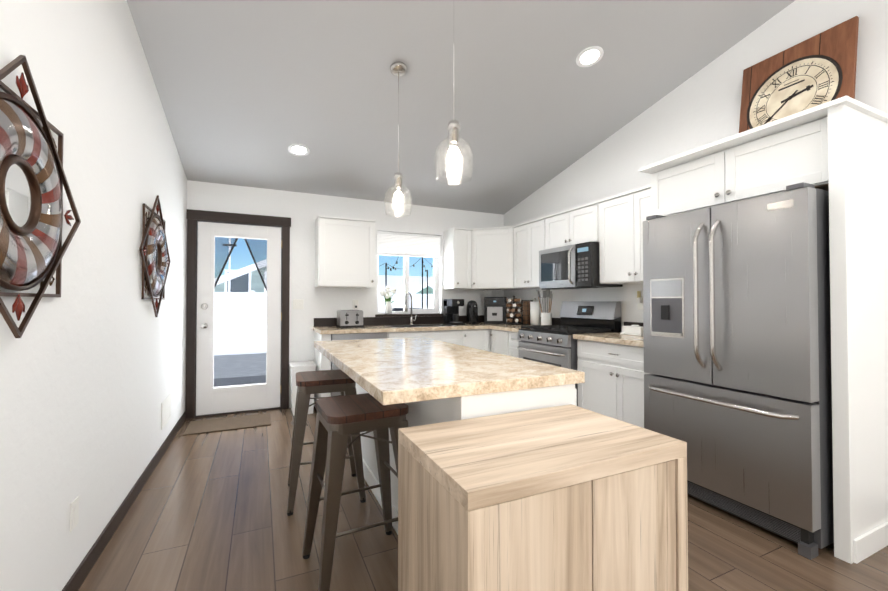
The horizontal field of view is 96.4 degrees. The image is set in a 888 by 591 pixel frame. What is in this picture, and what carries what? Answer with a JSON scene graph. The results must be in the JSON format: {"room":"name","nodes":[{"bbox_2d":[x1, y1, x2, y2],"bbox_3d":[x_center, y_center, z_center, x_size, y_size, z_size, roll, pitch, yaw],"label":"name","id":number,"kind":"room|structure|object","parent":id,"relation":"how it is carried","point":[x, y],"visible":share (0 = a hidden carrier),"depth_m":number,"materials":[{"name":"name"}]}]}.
{"room":"kitchen","nodes":[
{"label":"kitchen","id":0,"kind":"room"},
{"bbox_2d":[0,0,186,590],"bbox_3d":[-1.234,-0.879,0.836,0.160,4.200,7.160,0,-1,-25],"label":"wall","id":1,"kind":"structure","parent":0,"point":[92,368],"depth_m":1.78,"materials":[{"name":"white paint"}]},
{"bbox_2d":[0,55,80,337],"bbox_3d":[-1.290,-0.303,1.209,0.044,0.865,0.865,0,-1,-25],"label":"art","id":2,"kind":"object","parent":1,"relation":"attached to","point":[33,182],"visible":0.98,"depth_m":1.24,"materials":[{"name":"brown metal"}]},
{"bbox_2d":[70,496,78,531],"bbox_3d":[-1.527,0.901,1.643,0.007,0.115,0.070,0,-1,-25],"label":"electrical outlet plate","id":3,"kind":"object","parent":1,"relation":"attached to","point":[74,512],"visible":1,"depth_m":1.63,"materials":[{"name":"white plastic"}]},
{"bbox_2d":[62,411,185,590],"bbox_3d":[-1.189,1.180,0.913,0.012,0.085,6.999,0,-1,-25],"label":"baseboard","id":4,"kind":"structure","parent":1,"relation":"attached to","point":[81,573],"depth_m":2.06,"materials":[{"name":"brown wood"}]},
{"bbox_2d":[139,195,170,316],"bbox_3d":[-2.033,-0.278,2.815,0.044,0.865,0.865,0,-1,-25],"label":"art","id":5,"kind":"object","parent":1,"relation":"attached to","point":[154,250],"visible":1,"depth_m":2.71,"materials":[{"name":"brown metal"}]},
{"bbox_2d":[161,394,170,429],"bbox_3d":[-2.269,0.944,3.249,0.010,0.210,0.340,0,-1,-25],"label":"air vent","id":6,"kind":"object","parent":1,"relation":"in","point":[165,410],"visible":1,"depth_m":3.20,"materials":[{"name":"white metal"}]},
{"bbox_2d":[185,180,503,407],"bbox_3d":[-0.934,-0.025,4.995,4.210,2.620,0.160,0,-1,-25],"label":"wall","id":7,"kind":"structure","parent":0,"point":[303,211],"depth_m":4.64,"materials":[{"name":"white paint"}]},
{"bbox_2d":[185,209,290,418],"bbox_3d":[-2.239,0.194,4.373,1.015,2.163,0.186,0,-1,-25],"label":"door frame","id":8,"kind":"structure","parent":7,"relation":"attached to","point":[194,217],"depth_m":4.21,"materials":[{"name":"brown wood"}]},
{"bbox_2d":[196,222,281,415],"bbox_3d":[-2.206,0.240,4.314,0.824,2.030,0.128,0,-1,-25],"label":"entry door","id":9,"kind":"structure","parent":7,"relation":"in","point":[211,398],"depth_m":4.29,"materials":[{"name":"white"}]},
{"bbox_2d":[293,299,303,308],"bbox_3d":[-1.671,0.101,4.556,0.115,0.115,0.013,0,-1,-25],"label":"switch plate","id":10,"kind":"object","parent":7,"relation":"attached to","point":[298,303],"visible":1,"depth_m":4.56,"materials":[{"name":"white plastic"}]},
{"bbox_2d":[315,215,375,287],"bbox_3d":[-1.153,-0.486,4.632,0.637,0.782,0.322,0,-1,-25],"label":"upper cabinet","id":11,"kind":"object","parent":7,"relation":"attached to","point":[344,246],"depth_m":4.49,"materials":[{"name":"white paint"}]},
{"bbox_2d":[353,300,358,308],"bbox_3d":[-1.071,0.110,4.824,0.070,0.115,0.029,0,-1,-25],"label":"outlet","id":12,"kind":"object","parent":7,"relation":"attached to","point":[355,304],"visible":1,"depth_m":4.83,"materials":[{"name":"white plastic"}]},
{"bbox_2d":[377,255,438,313],"bbox_3d":[-0.476,-0.283,5.236,0.876,1.052,0.066,0,-1,-25],"label":"window","id":13,"kind":"structure","parent":7,"relation":"in","point":[435,303],"depth_m":5.24,"materials":[{"name":"white plastic"}]},
{"bbox_2d":[377,231,440,257],"bbox_3d":[-0.449,-0.658,5.182,0.872,0.292,0.050,0,-1,-25],"label":"window shade","id":14,"kind":"object","parent":7,"relation":"attached to","point":[403,244],"visible":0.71,"depth_m":5.15,"materials":[{"name":"white fabric"}]},
{"bbox_2d":[375,313,443,316],"bbox_3d":[-0.442,0.254,5.152,0.930,0.029,0.128,0,-1,-25],"label":"window sill","id":15,"kind":"structure","parent":7,"relation":"attached to","point":[398,315],"depth_m":5.05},
{"bbox_2d":[379,285,396,313],"bbox_3d":[-0.713,0.051,5.034,0.222,0.371,0.115,0,-1,-25],"label":"flower vase","id":16,"kind":"object","parent":15,"relation":"on","point":[389,303],"visible":1,"depth_m":5.01,"materials":[{"name":"white ceramic"}]},
{"bbox_2d":[444,227,474,289],"bbox_3d":[0.210,-0.477,5.240,0.307,0.782,0.363,0,-1,-25],"label":"upper cabinet","id":17,"kind":"object","parent":7,"relation":"attached to","point":[455,238],"depth_m":5.11,"materials":[{"name":"white paint"}]},
{"bbox_2d":[127,0,794,214],"bbox_3d":[0.570,-2.029,1.777,4.210,1.657,7.320,0,-1,-25],"label":"ceiling","id":18,"kind":"structure","parent":0,"point":[250,92],"depth_m":3.06,"materials":[{"name":"grey paint"}]},
{"bbox_2d":[288,144,309,155],"bbox_3d":[-1.378,-1.380,3.773,0.196,0.046,0.193,0,-1,-25],"label":"recessed light","id":19,"kind":"object","parent":18,"relation":"in","point":[298,149],"visible":1,"depth_m":3.77,"materials":[{"name":"white plastic"}]},
{"bbox_2d":[384,61,411,216],"bbox_3d":[-0.331,-1.129,2.889,0.202,1.084,0.202,0,-1,-25],"label":"pendant light","id":20,"kind":"object","parent":18,"relation":"hanging from","point":[398,69],"visible":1,"depth_m":2.87,"materials":[{"name":"clear glass"}]},
{"bbox_2d":[434,0,472,183],"bbox_3d":[0.051,-1.238,2.065,0.202,1.275,0.202,0,-1,-25],"label":"pendant light","id":21,"kind":"object","parent":18,"relation":"hanging from","point":[454,155],"visible":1,"depth_m":2.04,"materials":[{"name":"clear glass"}]},
{"bbox_2d":[576,46,603,66],"bbox_3d":[1.080,-1.769,2.945,0.196,0.046,0.193,0,-1,-25],"label":"recessed light","id":22,"kind":"object","parent":18,"relation":"in","point":[589,56],"visible":1,"depth_m":2.94,"materials":[{"name":"white plastic"}]},
{"bbox_2d":[78,406,887,590],"bbox_3d":[0.570,1.295,1.726,4.210,0.120,7.320,0,-1,-25],"label":"floor","id":23,"kind":"structure","parent":0,"point":[207,512],"depth_m":2.01,"materials":[{"name":"laminate"}]},
{"bbox_2d":[183,413,270,435],"bbox_3d":[-2.111,1.264,3.923,0.730,0.011,0.440,0,-1,-25],"label":"door mat","id":24,"kind":"object","parent":23,"relation":"on","point":[222,424],"visible":0.96,"depth_m":3.87,"materials":[{"name":"brown fabric"}]},
{"bbox_2d":[289,361,315,415],"bbox_3d":[-1.565,1.014,4.384,0.257,0.524,0.342,0,-1,-25],"label":"trash bin","id":25,"kind":"object","parent":23,"relation":"on","point":[296,367],"visible":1,"depth_m":4.25,"materials":[{"name":"white plastic"}]},
{"bbox_2d":[287,369,365,515],"bbox_3d":[-0.749,0.875,2.510,0.443,0.745,0.414,0,-1,-21],"label":"bar stool","id":26,"kind":"object","parent":23,"relation":"on","point":[308,383],"visible":0.88,"depth_m":2.36,"materials":[{"name":"brown wood"}]},
{"bbox_2d":[302,393,408,590],"bbox_3d":[-0.380,0.864,1.810,0.443,0.745,0.414,0,-1,-28],"label":"bar stool","id":27,"kind":"object","parent":23,"relation":"on","point":[340,420],"visible":0.79,"depth_m":1.72,"materials":[{"name":"brown wood"}]},
{"bbox_2d":[331,332,386,395],"bbox_3d":[-1.007,0.842,4.485,0.596,0.872,0.661,0,-1,-25],"label":"dishwasher","id":28,"kind":"object","parent":23,"relation":"on","point":[356,336],"visible":0.04,"depth_m":4.21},
{"bbox_2d":[434,329,489,350],"bbox_3d":[0.502,0.853,5.224,1.074,0.872,0.602,0,-1,-25],"label":"base cabinet","id":29,"kind":"object","parent":23,"relation":"on","point":[473,338],"depth_m":4.80,"materials":[{"name":"white paint"}]},
{"bbox_2d":[313,315,488,333],"bbox_3d":[-0.192,0.424,4.876,2.632,0.312,0.662,0,-1,-25],"label":"countertop","id":30,"kind":"structure","parent":29,"relation":"on","point":[381,324],"depth_m":4.74,"materials":[{"name":"stone"}]},
{"bbox_2d":[336,310,363,327],"bbox_3d":[-1.078,0.265,4.556,0.265,0.197,0.248,0,-1,-25],"label":"toaster","id":31,"kind":"object","parent":30,"relation":"on","point":[349,318],"visible":1,"depth_m":4.46,"materials":[{"name":"silver metal"}]},
{"bbox_2d":[405,292,416,324],"bbox_3d":[-0.426,0.164,5.000,0.197,0.412,0.180,0,-1,-25],"label":"faucet","id":32,"kind":"object","parent":30,"relation":"on","point":[411,317],"visible":1,"depth_m":5.05,"materials":[{"name":"silver metal"}]},
{"bbox_2d":[444,299,464,324],"bbox_3d":[0.130,0.210,5.110,0.170,0.325,0.280,0,-1,-25],"label":"coffee maker","id":33,"kind":"object","parent":30,"relation":"on","point":[451,311],"visible":1,"depth_m":5.09,"materials":[{"name":"black plastic"}]},
{"bbox_2d":[466,300,478,323],"bbox_3d":[0.380,0.218,5.223,0.150,0.312,0.195,0,-1,-25],"label":"pod coffee maker","id":34,"kind":"object","parent":30,"relation":"on","point":[472,312],"visible":1,"depth_m":5.18,"materials":[{"name":"black plastic"}]},
{"bbox_2d":[484,297,506,323],"bbox_3d":[0.695,0.198,5.337,0.280,0.355,0.315,0,-1,13],"label":"air fryer oven","id":35,"kind":"object","parent":30,"relation":"on","point":[495,311],"visible":1,"depth_m":5.23,"materials":[{"name":"black plastic"}]},
{"bbox_2d":[356,385,576,533],"bbox_3d":[-0.055,0.810,2.344,0.572,0.869,1.767,0,-1,-25],"label":"kitchen island","id":36,"kind":"object","parent":23,"relation":"on","point":[458,408],"depth_m":1.63,"materials":[{"name":"white paint"}]},
{"bbox_2d":[314,337,584,404],"bbox_3d":[-0.189,0.353,2.309,0.870,0.045,1.830,0,-1,-25],"label":"island countertop","id":37,"kind":"structure","parent":36,"relation":"on","point":[408,370],"depth_m":1.70,"materials":[{"name":"beige stone"}]},
{"bbox_2d":[490,329,520,357],"bbox_3d":[0.996,0.845,4.719,0.602,0.872,0.690,0,-1,-25],"label":"base cabinet","id":38,"kind":"object","parent":23,"relation":"on","point":[501,342],"depth_m":4.64,"materials":[{"name":"white paint"}]},
{"bbox_2d":[489,316,559,331],"bbox_3d":[0.982,0.336,4.697,0.652,0.142,0.651,0,-1,-25],"label":"countertop","id":39,"kind":"structure","parent":38,"relation":"on","point":[555,321],"depth_m":4.70,"materials":[{"name":"stone"}]},
{"bbox_2d":[506,296,520,324],"bbox_3d":[0.902,0.187,5.121,0.194,0.370,0.194,0,-1,-25],"label":"carousel","id":40,"kind":"object","parent":39,"relation":"on","point":[514,320],"visible":1,"depth_m":5.06,"materials":[{"name":"black"}]},
{"bbox_2d":[521,300,532,324],"bbox_3d":[1.046,0.214,5.000,0.156,0.313,0.154,0,-1,-25],"label":"cutting board","id":41,"kind":"object","parent":39,"relation":"on","point":[525,312],"visible":0.73,"depth_m":4.96,"materials":[{"name":"brown wood"}]},
{"bbox_2d":[529,298,539,325],"bbox_3d":[1.110,0.195,4.826,0.150,0.345,0.150,0,-1,-25],"label":"paper towel holder","id":42,"kind":"object","parent":39,"relation":"on","point":[535,313],"visible":0.92,"depth_m":4.77,"materials":[{"name":"white paper"}]},
{"bbox_2d":[536,290,552,324],"bbox_3d":[1.173,0.149,4.630,0.185,0.431,0.189,0,-1,-25],"label":"utensil crock","id":43,"kind":"object","parent":39,"relation":"on","point":[546,318],"visible":0.83,"depth_m":4.59,"materials":[{"name":"white ceramic"}]},
{"bbox_2d":[398,404,687,590],"bbox_3d":[0.286,0.833,1.240,0.740,0.790,0.484,0,-1,-25],"label":"base cabinet","id":44,"kind":"object","parent":23,"relation":"on","point":[570,497],"visible":1,"depth_m":1.06,"materials":[{"name":"beige wood"}]},
{"bbox_2d":[517,301,620,405],"bbox_3d":[1.219,0.665,4.020,0.733,1.210,0.756,0,-1,-25],"label":"gas range","id":45,"kind":"object","parent":23,"relation":"on","point":[555,345],"visible":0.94,"depth_m":3.90,"materials":[{"name":"silver metal"}]},
{"bbox_2d":[577,339,650,427],"bbox_3d":[1.652,0.823,3.303,0.602,0.872,0.889,0,-1,-25],"label":"base cabinet","id":46,"kind":"object","parent":23,"relation":"on","point":[612,386],"depth_m":3.21,"materials":[{"name":"white paint"}]},
{"bbox_2d":[573,322,643,346],"bbox_3d":[1.635,0.314,3.304,0.637,0.142,0.891,0,-1,-25],"label":"countertop","id":47,"kind":"structure","parent":46,"relation":"on","point":[615,338],"depth_m":3.33,"materials":[{"name":"stone"}]},
{"bbox_2d":[620,325,643,335],"bbox_3d":[1.695,0.304,3.519,0.129,0.088,0.224,0,-1,-25],"label":"butter dish","id":48,"kind":"object","parent":47,"relation":"on","point":[636,330],"visible":0.83,"depth_m":3.49,"materials":[{"name":"white ceramic"}]},
{"bbox_2d":[643,182,833,559],"bbox_3d":[1.863,0.357,2.417,0.906,1.778,0.890,0,-1,-25],"label":"refrigerator","id":49,"kind":"object","parent":23,"relation":"on","point":[737,347],"visible":0.88,"depth_m":2.09,"materials":[{"name":"grey metal"}]},
{"bbox_2d":[639,96,887,563],"bbox_3d":[1.961,0.167,2.472,0.747,2.159,1.107,0,-1,-25],"label":"enclosure","id":50,"kind":"object","parent":23,"relation":"on","point":[837,149],"visible":0.83,"depth_m":1.95,"materials":[{"name":"white paint"}]},
{"bbox_2d":[739,16,858,132],"bbox_3d":[2.254,-1.274,2.573,0.128,0.717,0.600,0,-1,-25],"label":"clock","id":51,"kind":"object","parent":50,"relation":"on","point":[816,70],"visible":0.79,"depth_m":2.52,"materials":[{"name":"brown wood"}]},
{"bbox_2d":[504,0,887,331],"bbox_3d":[2.441,-0.853,2.538,0.160,4.200,7.160,0,-1,-25],"label":"wall","id":52,"kind":"structure","parent":0,"point":[701,107],"depth_m":3.27,"materials":[{"name":"white paint"}]},
{"bbox_2d":[467,226,530,289],"bbox_3d":[0.676,-0.477,5.235,0.766,0.782,0.764,0,-1,-25],"label":"upper cabinet","id":53,"kind":"object","parent":52,"relation":"attached to","point":[499,258],"depth_m":5.08,"materials":[{"name":"white paint"}]},
{"bbox_2d":[511,217,542,287],"bbox_3d":[1.110,-0.484,4.777,0.364,0.782,0.662,0,-1,-25],"label":"upper cabinet","id":54,"kind":"object","parent":52,"relation":"attached to","point":[526,237],"depth_m":4.71,"materials":[{"name":"white paint"}]},
{"bbox_2d":[543,200,598,249],"bbox_3d":[1.430,-0.692,4.139,0.322,0.385,0.763,0,-1,-25],"label":"upper cabinet","id":55,"kind":"object","parent":52,"relation":"attached to","point":[579,224],"depth_m":4.03,"materials":[{"name":"white paint"}]},
{"bbox_2d":[539,241,622,289],"bbox_3d":[1.361,-0.282,4.101,0.470,0.428,0.756,0,-1,-25],"label":"over-the-range microwave","id":56,"kind":"object","parent":55,"relation":"attached to","point":[575,266],"visible":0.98,"depth_m":3.89,"materials":[{"name":"silver metal"}]},
{"bbox_2d":[599,184,650,283],"bbox_3d":[1.756,-0.505,3.433,0.322,0.782,0.778,0,-1,-25],"label":"upper cabinet","id":57,"kind":"object","parent":52,"relation":"attached to","point":[622,216],"depth_m":3.47,"materials":[{"name":"white paint"}]},
{"bbox_2d":[636,291,642,309],"bbox_3d":[1.801,0.045,3.660,0.045,0.170,0.070,0,-1,-25],"label":"electrical outlet plate","id":58,"kind":"object","parent":52,"relation":"attached to","point":[639,299],"visible":0.92,"depth_m":3.65,"materials":[{"name":"white plastic"}]},
{"label":"outside","id":59,"kind":"structure","parent":0,"visible":0},
{"bbox_2d":[214,237,432,386],"bbox_3d":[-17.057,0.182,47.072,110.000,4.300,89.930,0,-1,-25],"label":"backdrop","id":60,"kind":"structure","parent":59,"point":[243,326],"depth_m":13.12,"materials":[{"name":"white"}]}
]}

